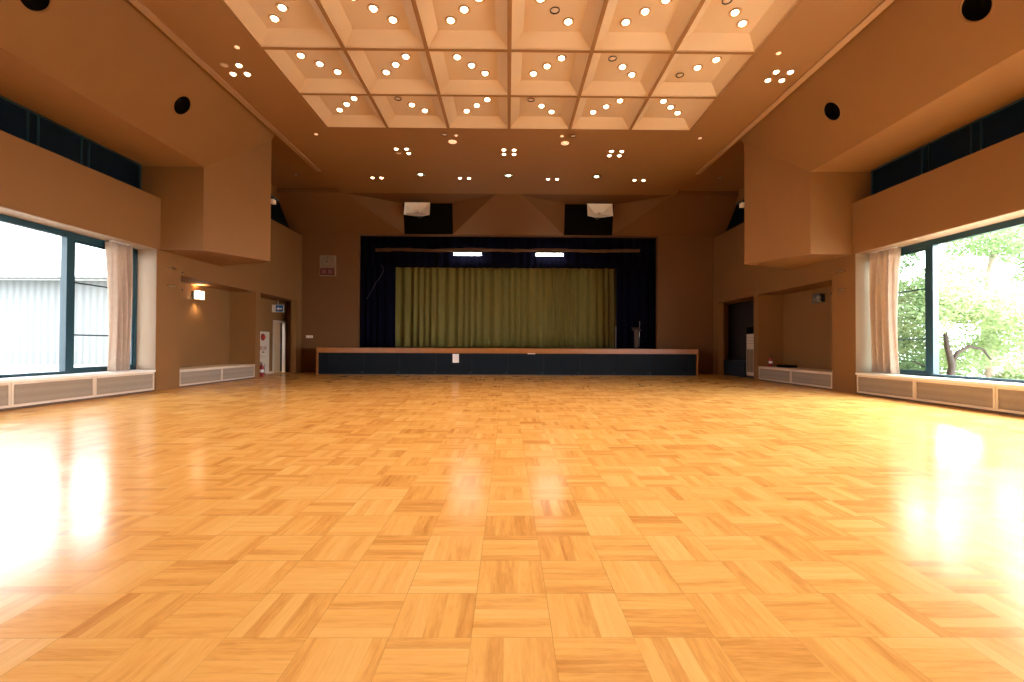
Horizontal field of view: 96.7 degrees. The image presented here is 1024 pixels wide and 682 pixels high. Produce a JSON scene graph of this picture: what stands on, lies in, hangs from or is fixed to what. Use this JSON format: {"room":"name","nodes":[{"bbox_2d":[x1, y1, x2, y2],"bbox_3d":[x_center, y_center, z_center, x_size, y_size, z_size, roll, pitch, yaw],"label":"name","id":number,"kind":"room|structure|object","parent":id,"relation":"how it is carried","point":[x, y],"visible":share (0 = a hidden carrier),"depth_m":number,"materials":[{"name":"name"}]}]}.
{"room":"community hall","nodes":[
{"label":"community hall","id":0,"kind":"room"},
{"bbox_2d":[0,0,274,166],"bbox_3d":[-7.377,-5.027,4.026,2.770,1.743,16.070,0,-1,0],"label":"ceiling","id":1,"kind":"structure","parent":0,"point":[102,71],"depth_m":8.09,"materials":[{"name":"beige paint"}]},
{"bbox_2d":[18,0,52,13],"bbox_3d":[-6.759,-4.872,6.395,0.370,0.437,0.440,0,-1,0],"label":"ceiling speaker","id":2,"kind":"object","parent":1,"relation":"attached to","point":[34,6],"visible":0.98,"depth_m":6.56,"materials":[{"name":"black metal"}]},
{"bbox_2d":[173,95,191,115],"bbox_3d":[-6.785,-4.840,9.295,0.370,0.437,0.440,0,-1,0],"label":"ceiling speaker","id":3,"kind":"object","parent":1,"relation":"attached to","point":[182,105],"visible":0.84,"depth_m":9.42,"materials":[{"name":"black metal"}]},
{"bbox_2d":[0,130,301,390],"bbox_3d":[-8.588,-2.478,7.453,1.070,7.200,23.000,0,-1,0],"label":"wall","id":4,"kind":"structure","parent":0,"point":[224,328],"depth_m":11.12,"materials":[{"name":"beige paint"}]},
{"bbox_2d":[0,214,137,377],"bbox_3d":[-8.655,-0.818,3.234,0.120,2.788,14.600,0,-1,0],"label":"window","id":5,"kind":"structure","parent":4,"relation":"in","point":[69,239],"depth_m":8.88,"materials":[{"name":"teal metal"}]},
{"bbox_2d":[0,95,141,189],"bbox_3d":[-8.581,-3.796,3.267,0.080,0.745,14.600,0,-1,0],"label":"window","id":6,"kind":"structure","parent":4,"relation":"in","point":[16,120],"depth_m":8.78,"materials":[{"name":"black glass"}]},
{"bbox_2d":[0,370,155,382],"bbox_3d":[-8.363,0.601,3.171,0.535,0.048,14.500,0,-1,0],"label":"sill","id":7,"kind":"structure","parent":4,"relation":"attached to","point":[88,374],"depth_m":8.41,"materials":[{"name":"white stone"}]},
{"bbox_2d":[0,206,156,368],"bbox_3d":[-8.399,-0.817,3.236,0.451,2.788,14.600,0,-1,0],"label":"window frame","id":8,"kind":"structure","parent":4,"relation":"in","point":[147,256],"depth_m":10.51,"materials":[{"name":"paint"}]},
{"bbox_2d":[105,240,132,370],"bbox_3d":[-8.480,-0.743,9.832,0.256,2.764,0.529,0,-1,0],"label":"window curtain","id":9,"kind":"object","parent":8,"relation":"hanging from","point":[119,256],"visible":1,"depth_m":9.76,"materials":[{"name":"beige fabric"}]},
{"bbox_2d":[192,291,205,300],"bbox_3d":[-8.972,-1.300,13.037,0.210,0.255,0.300,0,-1,0],"label":"wall lamp","id":10,"kind":"object","parent":4,"relation":"attached to","point":[196,295],"visible":1,"depth_m":12.94,"materials":[{"name":"glass"}]},
{"bbox_2d":[180,364,254,370],"bbox_3d":[-8.674,0.740,12.978,0.825,0.025,3.380,0,-1,0],"label":"sill","id":11,"kind":"structure","parent":4,"relation":"attached to","point":[223,365],"depth_m":12.99,"materials":[{"name":"wood"}]},
{"bbox_2d":[260,331,268,372],"bbox_3d":[-8.993,0.407,16.254,0.240,1.500,1.170,0,-1,0],"label":"cabinet","id":12,"kind":"object","parent":4,"relation":"attached to","point":[264,336],"visible":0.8,"depth_m":16.50,"materials":[{"name":"metal"}]},
{"bbox_2d":[272,320,285,372],"bbox_3d":[-9.161,0.219,17.840,0.130,2.030,1.000,0,-1,0],"label":"door","id":13,"kind":"structure","parent":4,"relation":"in","point":[276,326],"depth_m":17.82,"materials":[{"name":"white wood"}]},
{"bbox_2d":[271,196,288,227],"bbox_3d":[-8.682,-4.715,15.448,0.080,1.050,5.020,0,-1,0],"label":"window","id":14,"kind":"structure","parent":4,"relation":"in","point":[277,215],"depth_m":16.88,"materials":[{"name":"black glass"}]},
{"bbox_2d":[141,140,271,266],"bbox_3d":[-7.543,-4.020,11.800,2.320,3.810,2.260,0,-1,0],"label":"wall","id":15,"kind":"structure","parent":0,"point":[218,213],"depth_m":11.00,"materials":[{"name":"beige paint"}]},
{"bbox_2d":[276,322,281,370],"bbox_3d":[-9.726,0.132,17.866,0.600,2.400,1.900,0,-1,0],"label":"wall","id":16,"kind":"structure","parent":0,"point":[276,322],"depth_m":18.77,"materials":[{"name":"paint"}]},
{"bbox_2d":[271,134,335,187],"bbox_3d":[-7.639,-5.814,15.149,3.070,0.350,6.300,0,-1,0],"label":"ceiling","id":17,"kind":"structure","parent":0,"point":[285,162],"depth_m":15.14,"materials":[{"name":"beige paint"}]},
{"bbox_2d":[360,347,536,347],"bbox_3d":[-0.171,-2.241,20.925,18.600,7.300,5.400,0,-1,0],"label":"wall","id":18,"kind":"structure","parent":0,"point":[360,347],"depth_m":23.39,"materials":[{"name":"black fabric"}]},
{"bbox_2d":[360,236,655,268],"bbox_3d":[-0.143,-3.901,18.646,13.205,1.830,0.142,0,-1,0],"label":"valance","id":19,"kind":"object","parent":18,"relation":"hanging from","point":[646,258],"visible":0.55,"depth_m":18.64,"materials":[{"name":"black fabric"}]},
{"bbox_2d":[277,188,737,373],"bbox_3d":[-0.141,-2.327,17.581,18.600,7.200,1.690,0,-1,0],"label":"wall","id":20,"kind":"structure","parent":0,"point":[684,225],"depth_m":17.93,"materials":[{"name":"brown paint"}]},
{"bbox_2d":[272,300,283,311],"bbox_3d":[-8.863,-1.326,17.244,0.440,0.470,0.070,0,-1,0],"label":"direction sign","id":21,"kind":"object","parent":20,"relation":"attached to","point":[275,308],"visible":1,"depth_m":17.21,"materials":[{"name":"plastic"}]},
{"bbox_2d":[320,255,335,275],"bbox_3d":[-7.241,-2.957,17.889,0.600,0.800,0.164,0,-1,0],"label":"sign","id":22,"kind":"object","parent":20,"relation":"attached to","point":[327,262],"visible":1,"depth_m":17.82,"materials":[{"name":"metal"}]},
{"bbox_2d":[320,256,333,267],"bbox_3d":[-7.240,-3.103,17.821,0.540,0.470,0.025,0,-1,0],"label":"clock","id":23,"kind":"object","parent":22,"relation":"on","point":[325,261],"depth_m":17.82,"materials":[{"name":"metal"}]},
{"bbox_2d":[403,203,452,233],"bbox_3d":[-3.293,-4.806,17.926,1.920,1.155,0.280,0,-1,0],"label":"speaker","id":24,"kind":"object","parent":20,"relation":"attached to","point":[439,220],"depth_m":17.93},
{"bbox_2d":[404,202,429,217],"bbox_3d":[-3.557,-4.955,17.395,0.957,0.497,0.859,0,-1,0],"label":"loudspeaker","id":25,"kind":"object","parent":24,"relation":"attached to","point":[419,209],"visible":1,"depth_m":17.14,"materials":[{"name":"white plastic"}]},
{"bbox_2d":[375,248,639,252],"bbox_3d":[-0.162,-3.666,18.382,10.667,0.191,0.172,0,-1,0],"label":"batten","id":26,"kind":"object","parent":20,"relation":"attached to","point":[376,249],"visible":1,"depth_m":18.33,"materials":[{"name":"metal"}]},
{"bbox_2d":[454,251,481,255],"bbox_3d":[-1.782,-3.528,18.319,1.120,0.173,0.132,0,-1,0],"label":"fluorescent light","id":27,"kind":"object","parent":26,"relation":"hanging from","point":[470,253],"visible":1,"depth_m":18.27,"materials":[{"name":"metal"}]},
{"bbox_2d":[535,252,563,255],"bbox_3d":[1.513,-3.512,18.347,1.130,0.173,0.132,0,-1,0],"label":"fluorescent light","id":28,"kind":"object","parent":26,"relation":"hanging from","point":[537,253],"visible":1,"depth_m":18.30,"materials":[{"name":"plastic"}]},
{"bbox_2d":[564,204,613,234],"bbox_3d":[3.027,-4.776,17.980,1.920,1.155,0.280,0,-1,0],"label":"speaker","id":29,"kind":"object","parent":20,"relation":"attached to","point":[577,221],"depth_m":17.98},
{"bbox_2d":[587,204,612,218],"bbox_3d":[3.302,-4.923,17.455,0.957,0.497,0.859,0,-1,0],"label":"loudspeaker","id":30,"kind":"object","parent":20,"relation":"attached to","point":[597,211],"visible":1,"depth_m":17.20,"materials":[{"name":"white plastic"}]},
{"bbox_2d":[139,0,883,194],"bbox_3d":[-0.029,-5.690,6.418,12.240,0.420,20.710,0,-1,0],"label":"ceiling","id":31,"kind":"structure","parent":0,"point":[508,39],"depth_m":9.74,"materials":[{"name":"beige paint"}]},
{"bbox_2d":[129,0,320,171],"bbox_3d":[-6.070,-5.516,5.243,0.140,0.050,18.470,0,-1,0],"label":"trim","id":32,"kind":"structure","parent":31,"relation":"attached to","point":[136,3],"depth_m":9.23,"materials":[{"name":"wood"}]},
{"bbox_2d":[215,0,325,127],"bbox_3d":[-4.745,-5.497,6.970,0.060,0.018,9.300,0,-1,0],"label":"trim","id":33,"kind":"structure","parent":31,"relation":"attached to","point":[217,1],"depth_m":8.76,"materials":[{"name":"beige paint"}]},
{"bbox_2d":[268,14,280,22],"bbox_3d":[-4.183,-5.665,8.017,0.210,0.044,0.210,0,-1,0],"label":"recessed light","id":34,"kind":"object","parent":31,"relation":"in","point":[274,18],"visible":1,"depth_m":8.00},
{"bbox_2d":[275,3,288,11],"bbox_3d":[-3.916,-5.666,7.754,0.210,0.044,0.210,0,-1,0],"label":"recessed light","id":35,"kind":"object","parent":31,"relation":"in","point":[281,7],"visible":1,"depth_m":7.73,"materials":[{"name":"glass"}]},
{"bbox_2d":[295,52,306,58],"bbox_3d":[-4.192,-5.653,9.036,0.210,0.044,0.210,0,-1,0],"label":"recessed light","id":36,"kind":"object","parent":31,"relation":"in","point":[301,55],"visible":1,"depth_m":9.02,"materials":[{"name":"glass"}]},
{"bbox_2d":[314,60,324,66],"bbox_3d":[-3.929,-5.649,9.304,0.210,0.044,0.210,0,-1,0],"label":"recessed light","id":37,"kind":"object","parent":31,"relation":"in","point":[318,63],"visible":1,"depth_m":9.28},
{"bbox_2d":[332,69,342,74],"bbox_3d":[-3.666,-5.645,9.571,0.210,0.044,0.210,0,-1,0],"label":"recessed light","id":38,"kind":"object","parent":31,"relation":"in","point":[337,71],"visible":1,"depth_m":9.55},
{"bbox_2d":[367,4,379,12],"bbox_3d":[-2.366,-5.659,7.767,0.210,0.044,0.210,0,-1,0],"label":"recessed light","id":39,"kind":"object","parent":31,"relation":"in","point":[374,8],"visible":1,"depth_m":7.75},
{"bbox_2d":[381,69,390,75],"bbox_3d":[-2.647,-5.640,9.580,0.210,0.044,0.210,0,-1,0],"label":"recessed light","id":40,"kind":"object","parent":31,"relation":"in","point":[383,71],"visible":1,"depth_m":9.55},
{"bbox_2d":[387,15,398,23],"bbox_3d":[-2.103,-5.655,8.034,0.210,0.044,0.210,0,-1,0],"label":"recessed light","id":41,"kind":"object","parent":31,"relation":"in","point":[393,19],"visible":1,"depth_m":8.01,"materials":[{"name":"glass"}]},
{"bbox_2d":[390,61,400,67],"bbox_3d":[-2.379,-5.642,9.317,0.210,0.044,0.210,0,-1,0],"label":"recessed light","id":42,"kind":"object","parent":31,"relation":"in","point":[396,64],"visible":1,"depth_m":9.29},
{"bbox_2d":[400,53,410,59],"bbox_3d":[-2.112,-5.644,9.054,0.210,0.044,0.210,0,-1,0],"label":"recessed light","id":43,"kind":"object","parent":31,"relation":"in","point":[405,56],"visible":1,"depth_m":9.03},
{"bbox_2d":[445,16,456,24],"bbox_3d":[-1.083,-5.650,8.043,0.210,0.044,0.210,0,-1,0],"label":"recessed light","id":44,"kind":"object","parent":31,"relation":"in","point":[451,20],"visible":1,"depth_m":8.02,"materials":[{"name":"glass"}]},
{"bbox_2d":[452,53,461,60],"bbox_3d":[-1.092,-5.639,9.063,0.210,0.044,0.210,0,-1,0],"label":"recessed light","id":45,"kind":"object","parent":31,"relation":"in","point":[456,56],"visible":1,"depth_m":9.03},
{"bbox_2d":[458,5,469,13],"bbox_3d":[-0.816,-5.652,7.781,0.210,0.044,0.210,0,-1,0],"label":"recessed light","id":46,"kind":"object","parent":31,"relation":"in","point":[464,10],"visible":1,"depth_m":7.76,"materials":[{"name":"glass"}]},
{"bbox_2d":[466,62,476,68],"bbox_3d":[-0.829,-5.635,9.331,0.210,0.044,0.210,0,-1,0],"label":"recessed light","id":47,"kind":"object","parent":31,"relation":"in","point":[471,65],"visible":1,"depth_m":9.31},
{"bbox_2d":[542,63,551,69],"bbox_3d":[0.721,-5.627,9.344,0.210,0.044,0.210,0,-1,0],"label":"recessed light","id":48,"kind":"object","parent":31,"relation":"in","point":[546,65],"visible":1,"depth_m":9.32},
{"bbox_2d":[550,6,559,14],"bbox_3d":[0.734,-5.655,7.794,0.170,0.022,0.170,0,-1,0],"label":"recessed light","id":49,"kind":"object","parent":31,"relation":"in","point":[554,10],"visible":1,"depth_m":7.78,"materials":[{"name":"metal"}]},
{"bbox_2d":[556,54,566,61],"bbox_3d":[0.988,-5.629,9.081,0.210,0.044,0.210,0,-1,0],"label":"recessed light","id":50,"kind":"object","parent":31,"relation":"in","point":[562,57],"visible":1,"depth_m":9.06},
{"bbox_2d":[562,17,573,25],"bbox_3d":[0.997,-5.640,8.061,0.210,0.044,0.210,0,-1,0],"label":"recessed light","id":51,"kind":"object","parent":31,"relation":"in","point":[569,21],"visible":1,"depth_m":8.04,"materials":[{"name":"glass"}]},
{"bbox_2d":[617,63,627,69],"bbox_3d":[2.271,-5.620,9.357,0.210,0.044,0.210,0,-1,0],"label":"recessed light","id":52,"kind":"object","parent":31,"relation":"in","point":[622,66],"visible":1,"depth_m":9.33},
{"bbox_2d":[620,18,631,26],"bbox_3d":[2.017,-5.635,8.070,0.210,0.044,0.210,0,-1,0],"label":"recessed light","id":53,"kind":"object","parent":31,"relation":"in","point":[627,21],"visible":1,"depth_m":8.05,"materials":[{"name":"glass"}]},
{"bbox_2d":[639,7,651,15],"bbox_3d":[2.284,-5.637,7.807,0.210,0.044,0.210,0,-1,0],"label":"recessed light","id":54,"kind":"object","parent":31,"relation":"in","point":[646,11],"visible":1,"depth_m":7.79,"materials":[{"name":"glass"}]},
{"bbox_2d":[692,64,702,70],"bbox_3d":[3.821,-5.613,9.371,0.210,0.044,0.210,0,-1,0],"label":"recessed light","id":55,"kind":"object","parent":31,"relation":"in","point":[696,67],"visible":1,"depth_m":9.35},
{"bbox_2d":[711,56,721,62],"bbox_3d":[4.088,-5.614,9.108,0.210,0.044,0.210,0,-1,0],"label":"recessed light","id":56,"kind":"object","parent":31,"relation":"in","point":[714,59],"visible":1,"depth_m":9.08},
{"bbox_2d":[728,8,741,16],"bbox_3d":[3.834,-5.630,7.821,0.210,0.044,0.210,0,-1,0],"label":"recessed light","id":57,"kind":"object","parent":31,"relation":"in","point":[735,12],"visible":1,"depth_m":7.80,"materials":[{"name":"glass"}]},
{"bbox_2d":[736,19,748,27],"bbox_3d":[4.097,-5.626,8.088,0.210,0.044,0.210,0,-1,0],"label":"recessed light","id":58,"kind":"object","parent":31,"relation":"in","point":[745,22],"visible":1,"depth_m":8.07,"materials":[{"name":"glass"}]},
{"bbox_2d":[691,0,805,130],"bbox_3d":[4.675,-5.452,7.051,0.060,0.018,9.300,0,-1,0],"label":"trim","id":59,"kind":"structure","parent":31,"relation":"attached to","point":[802,2],"depth_m":8.72,"materials":[{"name":"beige paint"}]},
{"bbox_2d":[696,0,894,174],"bbox_3d":[6.030,-5.459,5.348,0.140,0.050,18.470,0,-1,0],"label":"trim","id":60,"kind":"structure","parent":31,"relation":"attached to","point":[885,3],"depth_m":9.17,"materials":[{"name":"wood"}]},
{"bbox_2d":[0,371,1023,681],"bbox_3d":[-0.070,1.221,7.387,18.600,0.120,23.200,0,-1,0],"label":"floor","id":61,"kind":"structure","parent":0,"point":[280,526],"depth_m":2.62,"materials":[{"name":"wood"}]},
{"bbox_2d":[0,383,10,410],"bbox_3d":[-8.317,0.890,6.649,0.360,0.450,1.496,0,-1,0],"label":"radiator cover","id":62,"kind":"object","parent":61,"relation":"on","point":[5,388],"visible":1,"depth_m":7.33,"materials":[{"name":"beige wood"}]},
{"bbox_2d":[9,376,94,409],"bbox_3d":[-8.330,0.906,8.148,0.360,0.450,1.496,0,-1,0],"label":"radiator cover","id":63,"kind":"object","parent":61,"relation":"on","point":[25,394],"visible":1,"depth_m":8.05,"materials":[{"name":"beige wood"}]},
{"bbox_2d":[93,372,153,398],"bbox_3d":[-8.343,0.923,9.648,0.360,0.450,1.496,0,-1,0],"label":"radiator cover","id":64,"kind":"object","parent":61,"relation":"on","point":[106,386],"visible":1,"depth_m":9.57,"materials":[{"name":"beige wood"}]},
{"bbox_2d":[179,368,221,387],"bbox_3d":[-8.440,0.961,12.137,0.360,0.428,1.676,0,-1,0],"label":"radiator cover","id":65,"kind":"object","parent":61,"relation":"on","point":[196,377],"visible":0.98,"depth_m":12.06,"materials":[{"name":"beige wood"}]},
{"bbox_2d":[221,365,254,381],"bbox_3d":[-8.454,0.979,13.817,0.360,0.428,1.676,0,-1,0],"label":"radiator cover","id":66,"kind":"object","parent":61,"relation":"on","point":[235,373],"visible":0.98,"depth_m":13.75,"materials":[{"name":"beige wood"}]},
{"bbox_2d":[260,362,264,376],"bbox_3d":[-8.479,0.961,15.427,0.160,0.500,0.195,0,-1,43],"label":"fire extinguisher","id":67,"kind":"object","parent":61,"relation":"on","point":[262,368],"visible":0.75,"depth_m":15.37,"materials":[{"name":"metal"}]},
{"bbox_2d":[316,347,697,375],"bbox_3d":[-0.177,0.803,20.027,13.980,0.992,6.730,0,-1,0],"label":"stage","id":68,"kind":"object","parent":61,"relation":"on","point":[372,360],"visible":1,"depth_m":16.70,"materials":[{"name":"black wood"}]},
{"bbox_2d":[360,267,395,346],"bbox_3d":[-5.793,-2.239,18.831,1.925,5.002,0.158,0,-1,0],"label":"curtain","id":69,"kind":"object","parent":68,"relation":"on","point":[377,311],"visible":0.52,"depth_m":18.81,"materials":[{"name":"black fabric"}]},
{"bbox_2d":[453,354,458,362],"bbox_3d":[-2.062,0.634,16.684,0.230,0.320,0.014,0,-1,0],"label":"paper note","id":70,"kind":"object","parent":68,"relation":"attached to","point":[455,356],"visible":1,"depth_m":16.68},
{"bbox_2d":[395,267,615,347],"bbox_3d":[-0.167,-2.304,20.528,10.706,5.182,0.299,0,-1,0],"label":"stage curtain","id":71,"kind":"object","parent":68,"relation":"on","point":[435,307],"visible":0.64,"depth_m":20.53,"materials":[{"name":"fabric"}]},
{"bbox_2d":[616,269,655,348],"bbox_3d":[5.397,-2.186,18.927,2.100,5.002,0.162,0,-1,0],"label":"curtain","id":72,"kind":"object","parent":68,"relation":"on","point":[635,288],"visible":0.55,"depth_m":18.91,"materials":[{"name":"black fabric"}]},
{"bbox_2d":[632,321,640,348],"bbox_3d":[5.022,-0.243,18.388,0.320,1.119,0.240,0,-1,0],"label":"lectern stand","id":73,"kind":"object","parent":68,"relation":"on","point":[635,329],"visible":1,"depth_m":18.37,"materials":[{"name":"brown wood"}]},
{"bbox_2d":[724,373,747,376],"bbox_3d":[8.517,1.266,17.077,0.500,0.082,1.670,0,-1,0],"label":"mat","id":74,"kind":"object","parent":61,"relation":"on","point":[730,374],"visible":0.39,"depth_m":16.80,"materials":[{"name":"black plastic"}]},
{"bbox_2d":[724,371,746,374],"bbox_3d":[8.530,1.184,17.061,0.491,0.082,1.704,0,-1,0],"label":"mat","id":75,"kind":"object","parent":74,"relation":"on","point":[732,372],"visible":0.39,"depth_m":16.87,"materials":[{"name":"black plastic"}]},
{"bbox_2d":[724,368,746,372],"bbox_3d":[8.505,1.101,17.049,0.509,0.082,1.729,0,-1,0],"label":"mat","id":76,"kind":"object","parent":75,"relation":"on","point":[725,369],"visible":0.42,"depth_m":16.81,"materials":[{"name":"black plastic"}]},
{"bbox_3d":[8.518,1.020,17.070,0.500,0.082,1.689,0,-1,0],"label":"mat","id":77,"kind":"object","parent":76,"relation":"on","visible":0},
{"bbox_3d":[8.531,0.938,17.079,0.492,0.082,1.674,0,-1,0],"label":"mat","id":78,"kind":"object","parent":77,"relation":"on","visible":0},
{"bbox_3d":[8.506,0.856,17.057,0.509,0.082,1.718,0,-1,0],"label":"mat","id":79,"kind":"object","parent":78,"relation":"on","visible":0},
{"bbox_2d":[724,360,746,363],"bbox_3d":[8.520,0.774,17.057,0.500,0.082,1.721,0,-1,0],"label":"mat","id":80,"kind":"object","parent":79,"relation":"on","point":[730,361],"visible":0.56,"depth_m":17.07,"materials":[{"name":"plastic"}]},
{"bbox_2d":[746,327,753,378],"bbox_3d":[8.477,0.410,15.511,0.654,1.760,0.680,0,-1,0],"label":"air conditioner","id":81,"kind":"object","parent":61,"relation":"on","point":[750,330],"visible":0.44,"depth_m":15.57,"materials":[{"name":"metal"}]},
{"bbox_2d":[747,349,753,371],"bbox_3d":[8.156,0.673,15.505,0.014,0.790,0.600,0,-1,0],"label":"grille","id":82,"kind":"object","parent":81,"relation":"attached to","point":[750,352],"depth_m":15.57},
{"bbox_2d":[759,367,791,384],"bbox_3d":[8.205,1.057,13.961,0.360,0.428,1.676,0,-1,0],"label":"base cabinet","id":83,"kind":"object","parent":61,"relation":"on","point":[783,376],"visible":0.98,"depth_m":13.88,"materials":[{"name":"beige wood"}]},
{"bbox_2d":[791,370,831,389],"bbox_3d":[8.219,1.039,12.281,0.360,0.428,1.676,0,-1,0],"label":"base cabinet","id":84,"kind":"object","parent":61,"relation":"on","point":[820,380],"visible":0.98,"depth_m":12.21,"materials":[{"name":"beige wood"}]},
{"bbox_2d":[857,375,915,401],"bbox_3d":[8.166,1.000,9.791,0.360,0.450,1.496,0,-1,0],"label":"base cabinet","id":85,"kind":"object","parent":61,"relation":"on","point":[883,387],"visible":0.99,"depth_m":9.70,"materials":[{"name":"beige wood"}]},
{"bbox_2d":[915,380,996,412],"bbox_3d":[8.179,0.984,8.291,0.360,0.450,1.496,0,-1,0],"label":"base cabinet","id":86,"kind":"object","parent":61,"relation":"on","point":[956,395],"visible":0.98,"depth_m":8.19,"materials":[{"name":"beige wood"}]},
{"bbox_2d":[995,386,1023,416],"bbox_3d":[8.192,0.968,6.791,0.360,0.450,1.496,0,-1,0],"label":"base cabinet","id":87,"kind":"object","parent":61,"relation":"on","point":[1009,401],"visible":0.99,"depth_m":7.33,"materials":[{"name":"beige wood"}]},
{"bbox_2d":[680,138,743,190],"bbox_3d":[7.430,-5.743,15.279,3.070,0.350,6.300,0,-1,0],"label":"ceiling","id":88,"kind":"structure","parent":0,"point":[729,166],"depth_m":15.31,"materials":[{"name":"beige paint"}]},
{"bbox_2d":[744,144,870,269],"bbox_3d":[7.376,-3.950,11.929,2.320,3.810,2.260,0,-1,0],"label":"wall","id":89,"kind":"structure","parent":0,"point":[795,217],"depth_m":11.14,"materials":[{"name":"beige paint"}]},
{"bbox_2d":[713,132,1023,393],"bbox_3d":[8.481,-2.398,7.601,1.070,7.200,23.000,0,-1,0],"label":"wall","id":90,"kind":"structure","parent":0,"point":[988,182],"depth_m":11.09,"materials":[{"name":"beige paint"}]},
{"bbox_2d":[726,199,743,230],"bbox_3d":[8.457,-4.635,15.596,0.080,1.050,5.020,0,-1,0],"label":"window","id":91,"kind":"structure","parent":90,"relation":"in","point":[737,218],"depth_m":17.05,"materials":[{"name":"black glass"}]},
{"bbox_2d":[728,300,753,360],"bbox_3d":[8.340,-0.091,16.910,0.970,2.790,3.630,0,-1,0],"label":"panel","id":92,"kind":"object","parent":90,"relation":"attached to","point":[740,315],"visible":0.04,"depth_m":17.57,"materials":[{"name":"black"}]},
{"bbox_2d":[758,366,831,372],"bbox_3d":[8.441,0.821,13.126,0.825,0.025,3.380,0,-1,0],"label":"sill","id":93,"kind":"structure","parent":90,"relation":"attached to","point":[775,367],"depth_m":12.88,"materials":[{"name":"wood"}]},
{"bbox_2d":[777,365,796,367],"bbox_3d":[8.525,0.782,14.117,0.300,0.075,0.600,0,-1,0],"label":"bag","id":94,"kind":"object","parent":93,"relation":"on","point":[784,366],"visible":1,"depth_m":13.83,"materials":[{"name":"black fabric"}]},
{"bbox_2d":[812,293,824,302],"bbox_3d":[8.758,-1.219,13.041,0.210,0.255,0.300,0,-1,0],"label":"wall lamp","id":95,"kind":"object","parent":90,"relation":"attached to","point":[816,298],"visible":1,"depth_m":12.93,"materials":[{"name":"metal"}]},
{"bbox_2d":[855,209,1023,371],"bbox_3d":[8.349,-0.739,3.381,0.451,2.788,14.600,0,-1,0],"label":"window recess","id":96,"kind":"object","parent":90,"relation":"in","point":[862,259],"depth_m":10.66,"materials":[{"name":"paint"}]},
{"bbox_2d":[869,247,900,373],"bbox_3d":[8.318,-0.662,10.167,0.256,2.764,0.749,0,-1,0],"label":"window curtain","id":97,"kind":"object","parent":96,"relation":"hanging from","point":[884,271],"visible":1,"depth_m":10.08,"materials":[{"name":"beige fabric"}]},
{"bbox_2d":[855,373,1023,388],"bbox_3d":[8.301,0.679,3.315,0.535,0.048,14.500,0,-1,0],"label":"sill","id":98,"kind":"structure","parent":90,"relation":"attached to","point":[915,377],"depth_m":8.40,"materials":[{"name":"white stone"}]},
{"bbox_2d":[871,97,1023,194],"bbox_3d":[8.558,-3.716,3.416,0.080,0.745,14.600,0,-1,0],"label":"window","id":99,"kind":"structure","parent":90,"relation":"in","point":[1006,122],"depth_m":8.78,"materials":[{"name":"black glass"}]},
{"bbox_2d":[898,217,1023,382],"bbox_3d":[8.605,-0.737,3.383,0.120,2.788,14.600,0,-1,0],"label":"window","id":100,"kind":"structure","parent":90,"relation":"in","point":[931,247],"depth_m":9.19,"materials":[{"name":"teal metal"}]},
{"bbox_2d":[741,0,1023,171],"bbox_3d":[7.353,-4.957,4.154,2.770,1.743,16.070,0,-1,0],"label":"ceiling","id":101,"kind":"structure","parent":0,"point":[917,74],"depth_m":8.09,"materials":[{"name":"beige paint"}]},
{"bbox_2d":[822,101,840,121],"bbox_3d":[6.668,-4.777,9.411,0.370,0.437,0.440,0,-1,0],"label":"ceiling speaker","id":102,"kind":"object","parent":101,"relation":"on","point":[831,111],"visible":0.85,"depth_m":9.54,"materials":[{"name":"black plastic"}]},
{"bbox_2d":[958,0,993,23],"bbox_3d":[6.693,-4.809,6.512,0.370,0.437,0.440,0,-1,0],"label":"ceiling speaker","id":103,"kind":"object","parent":101,"relation":"on","point":[969,11],"visible":0.97,"depth_m":6.64,"materials":[{"name":"black plastic"}]},
{"label":"outside","id":104,"kind":"structure","parent":0,"visible":0},
{"bbox_3d":[-24.472,1.450,9.772,31.240,0.250,60.000,0,-1,0],"label":"ground","id":105,"kind":"structure","parent":104,"visible":0},
{"bbox_2d":[0,235,108,374],"bbox_3d":[-21.506,-1.488,18.726,22.500,5.850,7.010,0,-1,0],"label":"building","id":106,"kind":"structure","parent":105,"relation":"on","point":[30,265],"depth_m":15.87,"materials":[{"name":"white"}]},
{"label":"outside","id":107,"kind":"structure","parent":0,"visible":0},
{"bbox_3d":[24.285,1.679,10.194,31.240,0.250,60.000,0,-1,0],"label":"ground","id":108,"kind":"structure","parent":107,"visible":0},
{"bbox_2d":[899,252,921,298],"bbox_3d":[10.842,-1.079,14.229,3.526,5.248,2.504,0,-1,-4],"label":"tree","id":109,"kind":"object","parent":108,"relation":"on","point":[913,256],"visible":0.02,"depth_m":13.46,"materials":[{"name":"green plant"}]},
{"bbox_2d":[898,335,971,375],"bbox_3d":[12.771,0.515,14.701,3.629,2.073,2.407,0,-1,7],"label":"shrub","id":110,"kind":"object","parent":108,"relation":"on","point":[905,362],"visible":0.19,"depth_m":14.14,"materials":[{"name":"green plant"}]},
{"bbox_2d":[897,270,1023,374],"bbox_3d":[11.540,-0.188,11.646,4.853,3.418,3.414,0,-1,-9],"label":"tree","id":111,"kind":"object","parent":108,"relation":"on","point":[979,304],"visible":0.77,"depth_m":11.36,"materials":[{"name":"green plant"}]},
{"bbox_2d":[914,225,1023,377],"bbox_3d":[14.430,-1.641,13.371,5.994,6.429,3.041,0,-1,0],"label":"tree","id":112,"kind":"object","parent":108,"relation":"on","point":[982,245],"visible":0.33,"depth_m":12.82,"materials":[{"name":"green plant"}]},
{"bbox_2d":[955,335,1023,376],"bbox_3d":[15.381,0.442,13.719,3.853,2.222,2.576,0,-1,11],"label":"shrub","id":113,"kind":"object","parent":108,"relation":"on","point":[1017,358],"visible":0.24,"depth_m":13.45,"materials":[{"name":"green plant"}]},
{"bbox_2d":[991,368,1023,379],"bbox_3d":[12.513,1.088,11.287,1.522,0.854,1.060,0,-1,0],"label":"shrub","id":114,"kind":"object","parent":108,"relation":"on","point":[1009,374],"visible":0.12,"depth_m":11.22,"materials":[{"name":"green plant"}]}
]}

